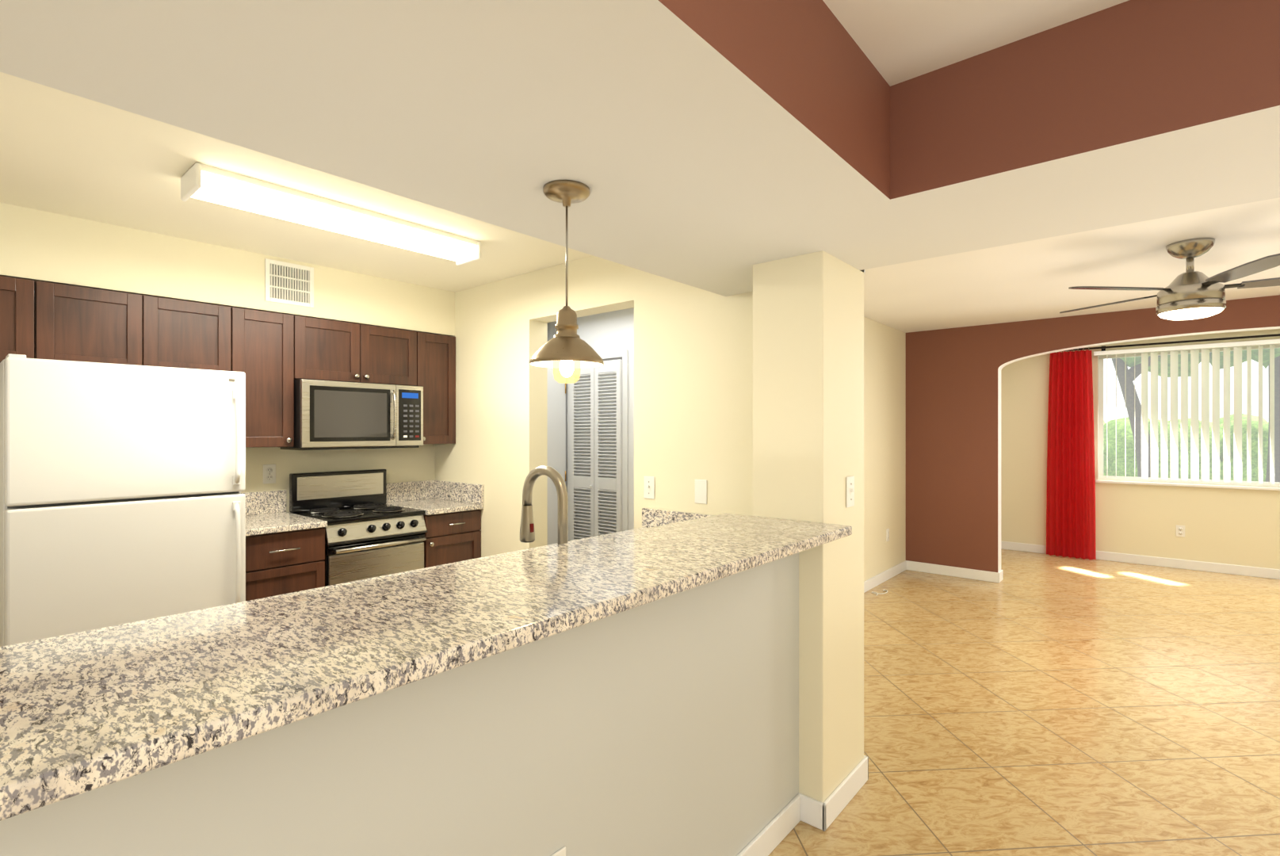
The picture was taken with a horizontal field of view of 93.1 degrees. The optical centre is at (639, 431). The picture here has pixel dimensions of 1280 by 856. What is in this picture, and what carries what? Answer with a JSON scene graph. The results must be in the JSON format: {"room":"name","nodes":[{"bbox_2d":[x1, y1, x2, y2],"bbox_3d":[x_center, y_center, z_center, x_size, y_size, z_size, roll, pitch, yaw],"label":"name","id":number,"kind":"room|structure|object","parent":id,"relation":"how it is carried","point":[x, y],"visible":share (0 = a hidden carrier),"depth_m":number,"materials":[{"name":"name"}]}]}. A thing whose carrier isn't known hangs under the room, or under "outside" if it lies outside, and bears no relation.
{"room":"kitchen","nodes":[
{"label":"kitchen","id":0,"kind":"room"},
{"bbox_2d":[0,202,454,512],"bbox_3d":[-3.691,0.140,1.992,0.422,2.560,7.020,0,0,41],"label":"wall","id":1,"kind":"structure","parent":0,"point":[36,245],"depth_m":3.33,"materials":[{"name":"beige paint"}]},
{"bbox_2d":[0,275,455,447],"bbox_3d":[-2.383,-0.296,3.364,0.317,0.777,2.927,0,0,41],"label":"upper cabinet","id":2,"kind":"object","parent":1,"relation":"attached to","point":[39,319],"visible":0.78,"depth_m":3.39,"materials":[{"name":"brown wood"}]},
{"bbox_2d":[280,378,423,450],"bbox_3d":[-1.840,-0.095,3.917,0.423,0.419,0.769,0,0,41],"label":"over-the-range microwave","id":3,"kind":"object","parent":2,"relation":"attached to","point":[329,414],"visible":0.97,"depth_m":3.76,"materials":[{"name":"silver metal"}]},
{"bbox_2d":[263,464,275,484],"bbox_3d":[-2.277,0.263,3.727,0.009,0.118,0.072,0,0,41],"label":"backsplash outlet","id":4,"kind":"object","parent":1,"relation":"attached to","point":[269,470],"visible":1,"depth_m":3.72,"materials":[{"name":"white plastic"}]},
{"bbox_2d":[265,258,313,307],"bbox_3d":[-2.057,-0.867,3.566,0.011,0.243,0.262,0,0,41],"label":"air vent","id":5,"kind":"object","parent":1,"relation":"in","point":[287,284],"visible":1,"depth_m":3.56,"materials":[{"name":"white metal"}]},
{"bbox_2d":[0,72,592,292],"bbox_3d":[-2.905,-1.080,2.127,4.020,0.140,8.250,0,0,41],"label":"ceiling","id":6,"kind":"structure","parent":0,"point":[62,152],"depth_m":2.59,"materials":[{"name":"white paint"}]},
{"bbox_2d":[180,162,481,265],"bbox_3d":[-1.334,-0.962,2.816,0.220,0.095,1.260,0,0,41],"label":"fluorescent ceiling light","id":7,"kind":"object","parent":6,"relation":"attached to","point":[204,182],"depth_m":2.63,"materials":[{"name":"white plastic"}]},
{"bbox_2d":[0,552,798,855],"bbox_3d":[-1.530,0.890,-0.091,0.195,1.059,6.270,0,0,41],"label":"wall","id":8,"kind":"structure","parent":0,"point":[667,726],"depth_m":1.28,"materials":[{"name":"white paint"}]},
{"bbox_2d":[0,512,852,821],"bbox_3d":[-1.371,0.343,0.034,0.514,0.032,5.868,0,0,41],"label":"countertop","id":9,"kind":"structure","parent":8,"relation":"on","point":[79,714],"depth_m":0.92,"materials":[{"name":"stone"}]},
{"bbox_2d":[550,846,565,855],"bbox_3d":[-0.187,0.980,1.318,0.009,0.118,0.072,0,0,41],"label":"outlet","id":10,"kind":"object","parent":8,"relation":"attached to","point":[562,852],"visible":1,"depth_m":1.33,"materials":[{"name":"white plastic"}]},
{"bbox_2d":[435,255,752,557],"bbox_3d":[-0.430,0.140,4.530,4.550,2.560,1.380,0,0,41],"label":"wall","id":11,"kind":"structure","parent":0,"point":[693,345],"depth_m":3.54,"materials":[{"name":"beige paint"}]},
{"bbox_2d":[547,367,566,545],"bbox_3d":[-0.918,0.400,5.084,0.099,2.020,0.825,0,0,41],"label":"hall door","id":12,"kind":"structure","parent":11,"relation":"in","point":[556,391],"depth_m":5.31,"materials":[{"name":"white wood"}]},
{"bbox_2d":[567,349,628,541],"bbox_3d":[-0.384,0.378,5.160,0.710,2.085,0.060,0,0,41],"label":"louvered closet door","id":13,"kind":"structure","parent":11,"relation":"in","point":[615,362],"depth_m":5.13,"materials":[{"name":"white wood"}]},
{"bbox_2d":[643,476,654,499],"bbox_3d":[0.045,0.298,3.203,0.072,0.118,0.017,0,0,41],"label":"switch","id":14,"kind":"object","parent":11,"relation":"attached to","point":[648,481],"visible":1,"depth_m":3.20,"materials":[{"name":"white plastic"}]},
{"bbox_2d":[695,479,706,504],"bbox_3d":[0.300,0.298,2.991,0.072,0.118,0.007,0,0,41],"label":"switch plate","id":15,"kind":"object","parent":11,"relation":"attached to","point":[701,485],"visible":1,"depth_m":2.99,"materials":[{"name":"white plastic"}]},
{"bbox_2d":[1059,333,1279,351],"bbox_3d":[6.000,-0.908,5.818,3.787,0.060,0.152,0,0,41],"label":"curtain rod","id":16,"kind":"object","parent":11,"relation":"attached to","point":[1103,348],"visible":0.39,"depth_m":6.18,"materials":[{"name":"black metal"}]},
{"bbox_2d":[1046,347,1096,560],"bbox_3d":[4.807,0.238,6.773,0.455,2.339,0.082,0,0,41],"label":"curtain","id":17,"kind":"object","parent":16,"relation":"hanging from","point":[1071,474],"visible":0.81,"depth_m":6.77,"materials":[{"name":"red fabric"}]},
{"bbox_2d":[1176,524,1184,537],"bbox_3d":[5.587,1.033,6.268,0.072,0.118,0.009,0,0,41],"label":"outlet","id":18,"kind":"object","parent":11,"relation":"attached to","point":[1180,529],"visible":1,"depth_m":6.26,"materials":[{"name":"white plastic"}]},
{"bbox_2d":[1095,343,1279,490],"bbox_3d":[6.203,-0.140,5.793,2.960,1.420,0.130,0,0,41],"label":"sunroom window","id":19,"kind":"structure","parent":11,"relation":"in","point":[1110,479],"depth_m":6.44,"materials":[{"name":"white plastic"}]},
{"bbox_2d":[1093,338,1279,484],"bbox_3d":[6.131,-0.185,5.709,2.980,1.380,0.089,0,0,41],"label":"vertical blinds","id":20,"kind":"object","parent":19,"relation":"attached to","point":[1194,349],"visible":1,"depth_m":6.14,"materials":[{"name":"white plastic"}]},
{"bbox_2d":[0,0,1279,296],"bbox_3d":[-0.010,-0.897,-1.256,4.780,0.505,6.880,0,0,41],"label":"ceiling","id":21,"kind":"structure","parent":0,"point":[711,141],"depth_m":1.34,"materials":[{"name":"white paint"}]},
{"bbox_2d":[529,179,603,383],"bbox_3d":[-0.195,-0.386,1.616,0.197,0.518,0.197,0,0,41],"label":"pendant light","id":22,"kind":"object","parent":21,"relation":"hanging from","point":[566,353],"visible":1,"depth_m":1.58,"materials":[{"name":"brown metal"}]},
{"bbox_2d":[863,317,905,581],"bbox_3d":[2.074,0.140,5.578,0.150,2.560,5.930,0,0,41],"label":"wall","id":23,"kind":"structure","parent":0,"point":[884,346],"depth_m":5.74,"materials":[{"name":"beige paint"}]},
{"bbox_2d":[886,528,889,541],"bbox_3d":[2.373,0.994,5.803,0.009,0.118,0.072,0,0,41],"label":"outlet","id":24,"kind":"object","parent":23,"relation":"attached to","point":[887,529],"visible":1,"depth_m":5.79,"materials":[{"name":"white plastic"}]},
{"bbox_2d":[822,0,1128,86],"bbox_3d":[0.131,-1.055,-1.867,3.770,0.190,6.135,0,0,41],"label":"ceiling","id":25,"kind":"structure","parent":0,"point":[903,40],"depth_m":1.43,"materials":[{"name":"white paint"}]},
{"bbox_2d":[768,549,1279,855],"bbox_3d":[0.407,1.480,2.318,9.000,0.120,13.050,0,0,41],"label":"floor","id":26,"kind":"structure","parent":0,"point":[1066,705],"depth_m":3.02,"materials":[{"name":"beige tile"}]},
{"bbox_2d":[0,353,245,646],"bbox_3d":[-2.449,0.560,2.873,0.802,1.720,0.815,0,0,41],"label":"refrigerator","id":27,"kind":"object","parent":26,"relation":"on","point":[122,501],"visible":0.71,"depth_m":2.58,"materials":[{"name":"white metal"}]},
{"bbox_2d":[241,489,327,600],"bbox_3d":[-2.124,0.894,3.425,0.630,1.052,0.438,0,0,41],"label":"base cabinet","id":28,"kind":"object","parent":26,"relation":"on","point":[285,551],"visible":0.34,"depth_m":3.29,"materials":[{"name":"brown wood"}]},
{"bbox_2d":[0,508,713,649],"bbox_3d":[-0.836,0.914,1.551,0.882,1.012,3.668,0,0,41],"label":"countertop","id":29,"kind":"structure","parent":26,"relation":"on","point":[651,517],"depth_m":2.24,"materials":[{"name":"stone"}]},
{"bbox_2d":[519,465,567,544],"bbox_3d":[-0.303,0.309,2.041,0.236,0.392,0.106,0,0,41],"label":"gooseneck faucet","id":30,"kind":"object","parent":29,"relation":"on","point":[527,531],"visible":0.76,"depth_m":2.02,"materials":[{"name":"silver metal"}]},
{"bbox_2d":[289,469,427,586],"bbox_3d":[-1.754,0.841,3.799,0.612,1.158,0.606,0,0,41],"label":"stove","id":31,"kind":"object","parent":26,"relation":"on","point":[366,536],"visible":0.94,"depth_m":3.74,"materials":[{"name":"silver metal"}]},
{"bbox_2d":[385,480,483,568],"bbox_3d":[-1.447,0.894,4.215,0.630,1.052,0.418,0,0,41],"label":"base cabinet","id":32,"kind":"object","parent":26,"relation":"on","point":[452,514],"visible":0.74,"depth_m":4.13,"materials":[{"name":"brown wood"}]},
{"bbox_2d":[752,250,863,802],"bbox_3d":[0.675,0.378,2.411,0.287,2.085,0.400,0,0,41],"label":"column","id":33,"kind":"structure","parent":26,"relation":"on","point":[808,308],"depth_m":2.26,"materials":[{"name":"beige paint"}]},
{"bbox_2d":[846,475,854,507],"bbox_3d":[0.819,0.234,2.344,0.017,0.118,0.072,0,0,41],"label":"light switch","id":34,"kind":"object","parent":33,"relation":"attached to","point":[850,479],"visible":1,"depth_m":2.34,"materials":[{"name":"white plastic"}]},
{"bbox_2d":[871,589,887,595],"bbox_3d":[2.109,1.415,5.327,0.223,0.010,0.090,0,0,-34],"label":"cable","id":35,"kind":"object","parent":26,"relation":"on","point":[877,594],"visible":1,"depth_m":5.30,"materials":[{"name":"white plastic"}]},
{"bbox_2d":[863,197,1279,332],"bbox_3d":[3.976,-1.080,3.816,5.330,0.140,6.130,0,0,41],"label":"ceiling","id":36,"kind":"structure","parent":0,"point":[1029,280],"depth_m":3.85,"materials":[{"name":"white paint"}]},
{"bbox_2d":[1059,237,1279,320],"bbox_3d":[2.999,-0.806,3.263,1.275,0.406,1.275,0,0,41],"label":"ceiling fan light","id":37,"kind":"object","parent":36,"relation":"hanging from","point":[1192,295],"depth_m":3.17,"materials":[{"name":"silver metal"}]},
{"bbox_2d":[905,294,1279,572],"bbox_3d":[4.666,0.140,4.660,4.980,2.560,0.150,0,0,41],"label":"arch","id":38,"kind":"object","parent":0,"point":[953,375],"depth_m":5.83,"materials":[{"name":"brown paint"}]},
{"bbox_2d":[1001,328,1279,569],"bbox_3d":[5.903,0.140,6.103,5.280,2.560,0.150,0,0,41],"label":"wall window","id":39,"kind":"structure","parent":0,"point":[1241,527],"depth_m":6.52,"materials":[{"name":"beige paint"}]},
{"label":"outside","id":40,"kind":"structure","parent":0,"visible":0},
{"bbox_3d":[29.356,1.630,26.566,90.000,0.180,61.450,0,0,41],"label":"lawn","id":41,"kind":"structure","parent":40,"visible":0},
{"bbox_2d":[1103,413,1268,481],"bbox_3d":[11.177,0.707,8.049,25.783,2.171,2.151,0,0,41],"label":"hedge","id":42,"kind":"object","parent":41,"relation":"on","point":[1121,422],"visible":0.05,"depth_m":9.54,"materials":[{"name":"green plant"}]},
{"bbox_2d":[1111,347,1279,481],"bbox_3d":[7.822,-2.011,10.303,7.953,7.182,13.269,0,0,-4],"label":"tree","id":43,"kind":"object","parent":41,"relation":"on","point":[1121,362],"visible":0.03,"depth_m":8.15,"materials":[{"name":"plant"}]},
{"bbox_3d":[-1.523,0.140,0.067,8.700,2.560,6.820,0,0,41],"label":"wall","id":44,"kind":"structure","parent":0,"visible":0},
{"bbox_2d":[736,540,1279,855],"bbox_3d":[1.685,1.373,1.321,5.161,0.095,12.600,0,0,41],"label":"baseboard","id":45,"kind":"structure","parent":44,"relation":"attached to","point":[819,815],"depth_m":5.39,"materials":[{"name":"white wood"}]}
]}

